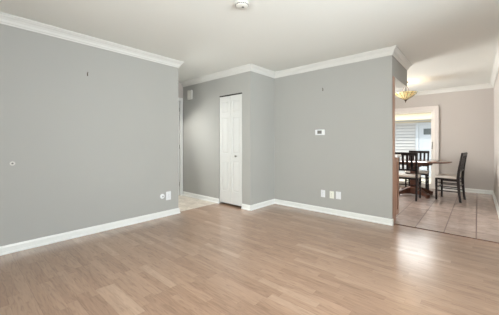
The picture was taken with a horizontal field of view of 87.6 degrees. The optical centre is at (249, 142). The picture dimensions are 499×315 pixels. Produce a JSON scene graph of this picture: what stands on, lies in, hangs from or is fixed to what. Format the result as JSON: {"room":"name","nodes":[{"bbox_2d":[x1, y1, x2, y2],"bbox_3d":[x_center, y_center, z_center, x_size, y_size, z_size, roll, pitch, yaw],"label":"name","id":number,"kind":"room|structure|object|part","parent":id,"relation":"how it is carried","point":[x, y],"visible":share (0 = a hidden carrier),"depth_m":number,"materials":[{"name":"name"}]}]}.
{"room":"empty living room","nodes":[
{"label":"empty living room","id":0,"kind":"room"},
{"bbox_2d":[0,24,177,245],"bbox_3d":[-2.511,-0.085,2.736,0.116,2.440,4.002,0,0,41],"label":"wall","id":1,"kind":"structure","parent":0,"point":[100,147],"depth_m":3.15,"materials":[{"name":"grey paint"}]},
{"bbox_2d":[0,208,179,255],"bbox_3d":[-2.503,1.092,2.745,0.164,0.086,4.026,0,0,41],"label":"baseboard","id":2,"kind":"structure","parent":1,"relation":"attached to","point":[11,248],"depth_m":3.15,"materials":[{"name":"white wood"}]},
{"bbox_2d":[0,12,183,67],"bbox_3d":[-2.490,-1.256,2.760,0.244,0.098,4.066,0,0,41],"label":"trim","id":3,"kind":"structure","parent":1,"relation":"attached to","point":[6,19],"depth_m":3.13,"materials":[{"name":"white wood"}]},
{"bbox_2d":[166,191,170,199],"bbox_3d":[-1.263,0.825,4.063,0.010,0.132,0.084,0,0,41],"label":"wall outlet","id":4,"kind":"object","parent":1,"relation":"attached to","point":[168,194],"visible":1,"depth_m":4.06,"materials":[{"name":"white plastic"}]},
{"bbox_2d":[178,82,182,97],"bbox_3d":[-1.627,-0.085,4.727,1.180,2.440,3.202,0,0,41],"label":"wall","id":5,"kind":"structure","parent":0,"point":[180,87],"depth_m":5.60,"materials":[{"name":"beige paint"}]},
{"bbox_2d":[178,98,182,195],"bbox_3d":[-1.788,0.085,5.266,0.106,2.100,1.010,0,0,41],"label":"door","id":6,"kind":"structure","parent":5,"relation":"in","point":[180,100],"depth_m":5.60,"materials":[{"name":"white wood"}]},
{"bbox_2d":[183,71,273,204],"bbox_3d":[-0.487,-0.085,5.269,1.939,2.440,0.685,0,0,41],"label":"wall","id":7,"kind":"structure","parent":0,"point":[201,114],"depth_m":4.87,"materials":[{"name":"grey paint"}]},
{"bbox_2d":[187,90,192,99],"bbox_3d":[-1.246,-1.005,5.450,0.136,0.190,0.042,0,0,41],"label":"door chime","id":8,"kind":"object","parent":7,"relation":"attached to","point":[189,92],"visible":1,"depth_m":5.43,"materials":[{"name":"grey plastic"}]},
{"bbox_2d":[183,191,218,202],"bbox_3d":[-1.013,1.092,5.258,1.163,0.086,0.024,0,0,41],"label":"baseboard","id":9,"kind":"structure","parent":7,"relation":"attached to","point":[197,196],"depth_m":5.21,"materials":[{"name":"white wood"}]},
{"bbox_2d":[220,93,241,205],"bbox_3d":[-0.345,0.115,4.692,0.576,1.972,0.075,0,0,41],"label":"door","id":10,"kind":"structure","parent":7,"relation":"in","point":[230,105],"depth_m":4.67,"materials":[{"name":"white wood"}]},
{"bbox_2d":[241,199,391,225],"bbox_3d":[0.908,1.092,4.029,2.173,0.086,0.709,0,0,41],"label":"baseboard","id":11,"kind":"structure","parent":7,"relation":"attached to","point":[375,219],"depth_m":4.23,"materials":[{"name":"white wood"}]},
{"bbox_2d":[0,186,498,314],"bbox_3d":[0.807,1.165,3.355,6.650,0.060,9.549,0,0,41],"label":"floor","id":12,"kind":"structure","parent":0,"point":[223,258],"depth_m":2.41,"materials":[{"name":"laminate"}]},
{"bbox_2d":[395,158,398,219],"bbox_3d":[1.299,0.672,4.487,2.210,0.925,0.224,0,0,41],"label":"base cabinet","id":13,"kind":"object","parent":12,"relation":"on","point":[396,159],"visible":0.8,"depth_m":3.78,"materials":[{"name":"brown wood"}]},
{"bbox_2d":[395,152,420,200],"bbox_3d":[3.215,0.663,5.319,0.438,0.947,0.446,0,0,41],"label":"dining chair","id":14,"kind":"object","parent":12,"relation":"on","point":[416,176],"visible":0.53,"depth_m":5.15,"materials":[{"name":"brown wood"}]},
{"bbox_3d":[3.079,0.220,5.163,0.420,0.060,0.024,0,0,41],"label":"rail","id":15,"kind":"part","parent":14,"relation":"part of","materials":[{"name":"brown wood"}]},
{"bbox_3d":[3.242,0.714,5.349,0.424,0.032,0.345,0,0,41],"label":"seat frame","id":16,"kind":"part","parent":14,"relation":"part of","materials":[{"name":"brown wood"}]},
{"bbox_2d":[399,173,420,177],"bbox_3d":[3.248,0.673,5.356,0.436,0.048,0.347,0,0,41],"label":"seat cushion","id":17,"kind":"object","parent":14,"relation":"on","point":[401,175],"depth_m":5.24,"materials":[{"name":"white fabric"}]},
{"bbox_3d":[3.244,0.670,5.064,0.032,0.934,0.100,0,0,41],"label":"post","id":18,"kind":"part","parent":14,"relation":"part of","materials":[{"name":"brown wood"}]},
{"bbox_3d":[3.496,0.920,5.336,0.038,0.430,0.038,0,0,41],"label":"leg","id":19,"kind":"part","parent":14,"relation":"part of","materials":[{"name":"brown wood"}]},
{"bbox_2d":[405,151,428,189],"bbox_3d":[3.947,0.663,6.123,0.438,0.947,0.446,0,0,41],"label":"dining chair","id":20,"kind":"object","parent":12,"relation":"on","point":[421,172],"visible":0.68,"depth_m":6.10,"materials":[{"name":"brown wood"}]},
{"bbox_2d":[405,170,428,173],"bbox_3d":[3.914,0.673,6.086,0.436,0.048,0.347,0,0,41],"label":"seat cushion","id":21,"kind":"object","parent":20,"relation":"on","point":[420,171],"depth_m":5.92,"materials":[{"name":"white fabric"}]},
{"bbox_3d":[4.084,0.220,6.279,0.420,0.060,0.024,0,0,41],"label":"rail","id":22,"kind":"part","parent":20,"relation":"part of","materials":[{"name":"brown wood"}]},
{"bbox_3d":[3.967,0.920,5.842,0.038,0.430,0.038,0,0,41],"label":"leg","id":23,"kind":"part","parent":20,"relation":"part of","materials":[{"name":"brown wood"}]},
{"bbox_3d":[4.204,0.670,6.128,0.032,0.934,0.100,0,0,41],"label":"post","id":24,"kind":"part","parent":20,"relation":"part of","materials":[{"name":"brown wood"}]},
{"bbox_2d":[399,158,451,198],"bbox_3d":[3.610,0.757,5.693,1.310,0.755,1.310,0,0,41],"label":"dining table","id":25,"kind":"object","parent":12,"relation":"on","point":[420,162],"visible":0.66,"depth_m":5.59,"materials":[{"name":"brown wood"}]},
{"bbox_2d":[435,152,467,202],"bbox_3d":[4.031,0.663,5.206,0.438,0.947,0.446,0,0,-41],"label":"dining chair","id":26,"kind":"object","parent":12,"relation":"on","point":[443,177],"visible":1,"depth_m":5.16,"materials":[{"name":"brown wood"}]},
{"bbox_3d":[3.750,0.920,5.225,0.038,0.430,0.038,0,0,-41],"label":"leg","id":27,"kind":"part","parent":26,"relation":"part of","materials":[{"name":"brown wood"}]},
{"bbox_2d":[435,174,460,178],"bbox_3d":[3.998,0.673,5.243,0.436,0.048,0.347,0,0,-41],"label":"seat cushion","id":28,"kind":"object","parent":26,"relation":"on","point":[440,176],"depth_m":5.16,"materials":[{"name":"white fabric"}]},
{"bbox_3d":[4.004,0.714,5.236,0.424,0.032,0.345,0,0,-41],"label":"seat frame","id":29,"kind":"part","parent":26,"relation":"part of","materials":[{"name":"brown wood"}]},
{"bbox_3d":[4.000,0.670,4.950,0.032,0.934,0.100,0,0,-41],"label":"post","id":30,"kind":"part","parent":26,"relation":"part of","materials":[{"name":"brown wood"}]},
{"bbox_3d":[4.287,0.670,5.199,0.032,0.934,0.100,0,0,-41],"label":"post","id":31,"kind":"part","parent":26,"relation":"part of","materials":[{"name":"brown wood"}]},
{"bbox_2d":[0,0,498,92],"bbox_3d":[0.847,-1.345,3.400,6.650,0.080,9.669,0,0,41],"label":"ceiling","id":32,"kind":"structure","parent":0,"point":[446,43],"depth_m":3.03,"materials":[{"name":"white paint"}]},
{"bbox_2d":[235,0,248,9],"bbox_3d":[-0.071,-1.287,2.449,0.140,0.036,0.140,0,0,41],"label":"smoke detector","id":33,"kind":"object","parent":32,"relation":"attached to","point":[240,4],"visible":1,"depth_m":2.42,"materials":[{"name":"white plastic"}]},
{"bbox_2d":[395,81,416,102],"bbox_3d":[3.355,-1.084,5.597,0.429,0.440,0.429,0,0,41],"label":"pendant light","id":34,"kind":"object","parent":32,"relation":"hanging from","point":[405,95],"visible":0.86,"depth_m":5.50,"materials":[{"name":"yellow glass"}]},
{"bbox_3d":[3.355,-0.998,5.597,0.422,0.152,0.422,0,0,41],"label":"lamp shade","id":35,"kind":"part","parent":34,"relation":"part of","materials":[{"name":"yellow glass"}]},
{"bbox_2d":[274,55,393,218],"bbox_3d":[0.520,-0.085,4.912,3.923,2.440,0.108,0,0,41],"label":"wall","id":36,"kind":"structure","parent":0,"point":[353,158],"depth_m":4.08,"materials":[{"name":"grey paint"}]},
{"bbox_2d":[315,129,324,134],"bbox_3d":[1.153,-0.171,4.266,0.164,0.090,0.028,0,0,41],"label":"thermostat","id":37,"kind":"object","parent":36,"relation":"attached to","point":[317,132],"visible":1,"depth_m":4.25,"materials":[{"name":"white plastic"}]},
{"bbox_2d":[330,191,333,198],"bbox_3d":[1.308,0.828,4.143,0.072,0.116,0.010,0,0,41],"label":"wall outlet","id":38,"kind":"object","parent":36,"relation":"attached to","point":[331,192],"visible":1,"depth_m":4.13,"materials":[{"name":"white plastic"}]},
{"bbox_2d":[336,192,340,199],"bbox_3d":[1.390,0.824,4.073,0.080,0.116,0.007,0,0,41],"label":"wall plate","id":39,"kind":"object","parent":36,"relation":"attached to","point":[338,194],"visible":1,"depth_m":4.07,"materials":[{"name":"white plastic"}]},
{"bbox_2d":[393,76,394,223],"bbox_3d":[2.017,0.105,3.639,0.008,2.059,0.103,0,0,41],"label":"trim","id":40,"kind":"structure","parent":36,"relation":"attached to","point":[393,76],"depth_m":3.65,"materials":[{"name":"brown wood"}]},
{"bbox_2d":[396,224,498,242],"bbox_3d":[2.454,1.132,3.263,1.132,0.006,0.020,0,0,41],"label":"trim","id":41,"kind":"structure","parent":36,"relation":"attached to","point":[396,224],"depth_m":3.24,"materials":[{"name":"brown wood"}]},
{"bbox_2d":[394,57,406,85],"bbox_3d":[1.459,-1.119,4.762,2.313,0.372,0.904,0,0,41],"label":"wall","id":42,"kind":"structure","parent":0,"point":[400,72],"depth_m":3.97,"materials":[{"name":"grey paint"}]},
{"bbox_2d":[180,46,411,86],"bbox_3d":[0.616,-1.256,4.974,3.987,0.098,1.825,0,0,41],"label":"trim","id":43,"kind":"structure","parent":42,"relation":"attached to","point":[395,51],"depth_m":4.34,"materials":[{"name":"white wood"}]},
{"bbox_2d":[395,88,493,190],"bbox_3d":[4.104,-0.085,6.894,3.679,2.440,0.120,0,0,41],"label":"wall","id":44,"kind":"structure","parent":0,"point":[466,118],"depth_m":6.01,"materials":[{"name":"beige paint"}]},
{"bbox_2d":[395,105,438,188],"bbox_3d":[3.877,0.111,7.074,2.068,2.049,0.148,0,0,41],"label":"door frame","id":45,"kind":"structure","parent":44,"relation":"in","point":[434,110],"depth_m":6.43,"materials":[{"name":"white wood"}]},
{"bbox_2d":[395,39,498,97],"bbox_3d":[2.919,-1.256,2.492,3.116,0.098,10.580,0,0,14],"label":"trim","id":46,"kind":"structure","parent":44,"relation":"attached to","point":[495,69],"depth_m":5.88,"materials":[{"name":"white wood"}]},
{"bbox_2d":[494,71,498,204],"bbox_3d":[4.655,-0.085,3.807,1.461,2.440,3.796,0,0,41],"label":"wall","id":47,"kind":"structure","parent":0,"point":[496,86],"depth_m":4.83,"materials":[{"name":"beige paint"}]},
{"bbox_2d":[439,186,498,217],"bbox_3d":[2.975,1.092,1.742,1.355,0.086,9.708,0,0,28],"label":"baseboard","id":48,"kind":"structure","parent":47,"relation":"attached to","point":[466,189],"depth_m":5.82,"materials":[{"name":"white wood"}]},
{"bbox_3d":[1.479,-0.085,6.630,0.120,2.440,3.739,0,0,41],"label":"wall","id":49,"kind":"structure","parent":0,"visible":0},
{"bbox_2d":[395,78,406,88],"bbox_3d":[1.462,-0.929,4.767,2.312,0.008,0.891,0,0,41],"label":"trim","id":50,"kind":"structure","parent":49,"relation":"attached to","point":[398,84],"depth_m":4.13,"materials":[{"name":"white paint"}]},
{"label":"outside","id":51,"kind":"structure","parent":0,"visible":0},
{"bbox_2d":[399,178,430,183],"bbox_3d":[6.109,1.365,9.240,15.000,0.140,6.051,0,0,41],"label":"ground","id":52,"kind":"structure","parent":51,"point":[422,179],"depth_m":8.95,"materials":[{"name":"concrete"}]},
{"bbox_2d":[395,112,430,177],"bbox_3d":[6.366,-0.786,11.808,12.000,4.201,4.195,0,0,41],"label":"neighbouring house","id":53,"kind":"structure","parent":52,"relation":"on","point":[413,130],"depth_m":9.79,"materials":[{"name":"grey"}]},
{"bbox_3d":[6.699,0.270,9.504,1.080,2.050,0.075,0,0,41],"label":"door trim","id":54,"kind":"part","parent":53,"relation":"part of","materials":[{"name":"grey"}]},
{"bbox_3d":[6.703,0.290,9.508,0.860,1.910,0.053,0,0,41],"label":"house door","id":55,"kind":"part","parent":53,"relation":"part of","materials":[{"name":"grey"}]}
]}

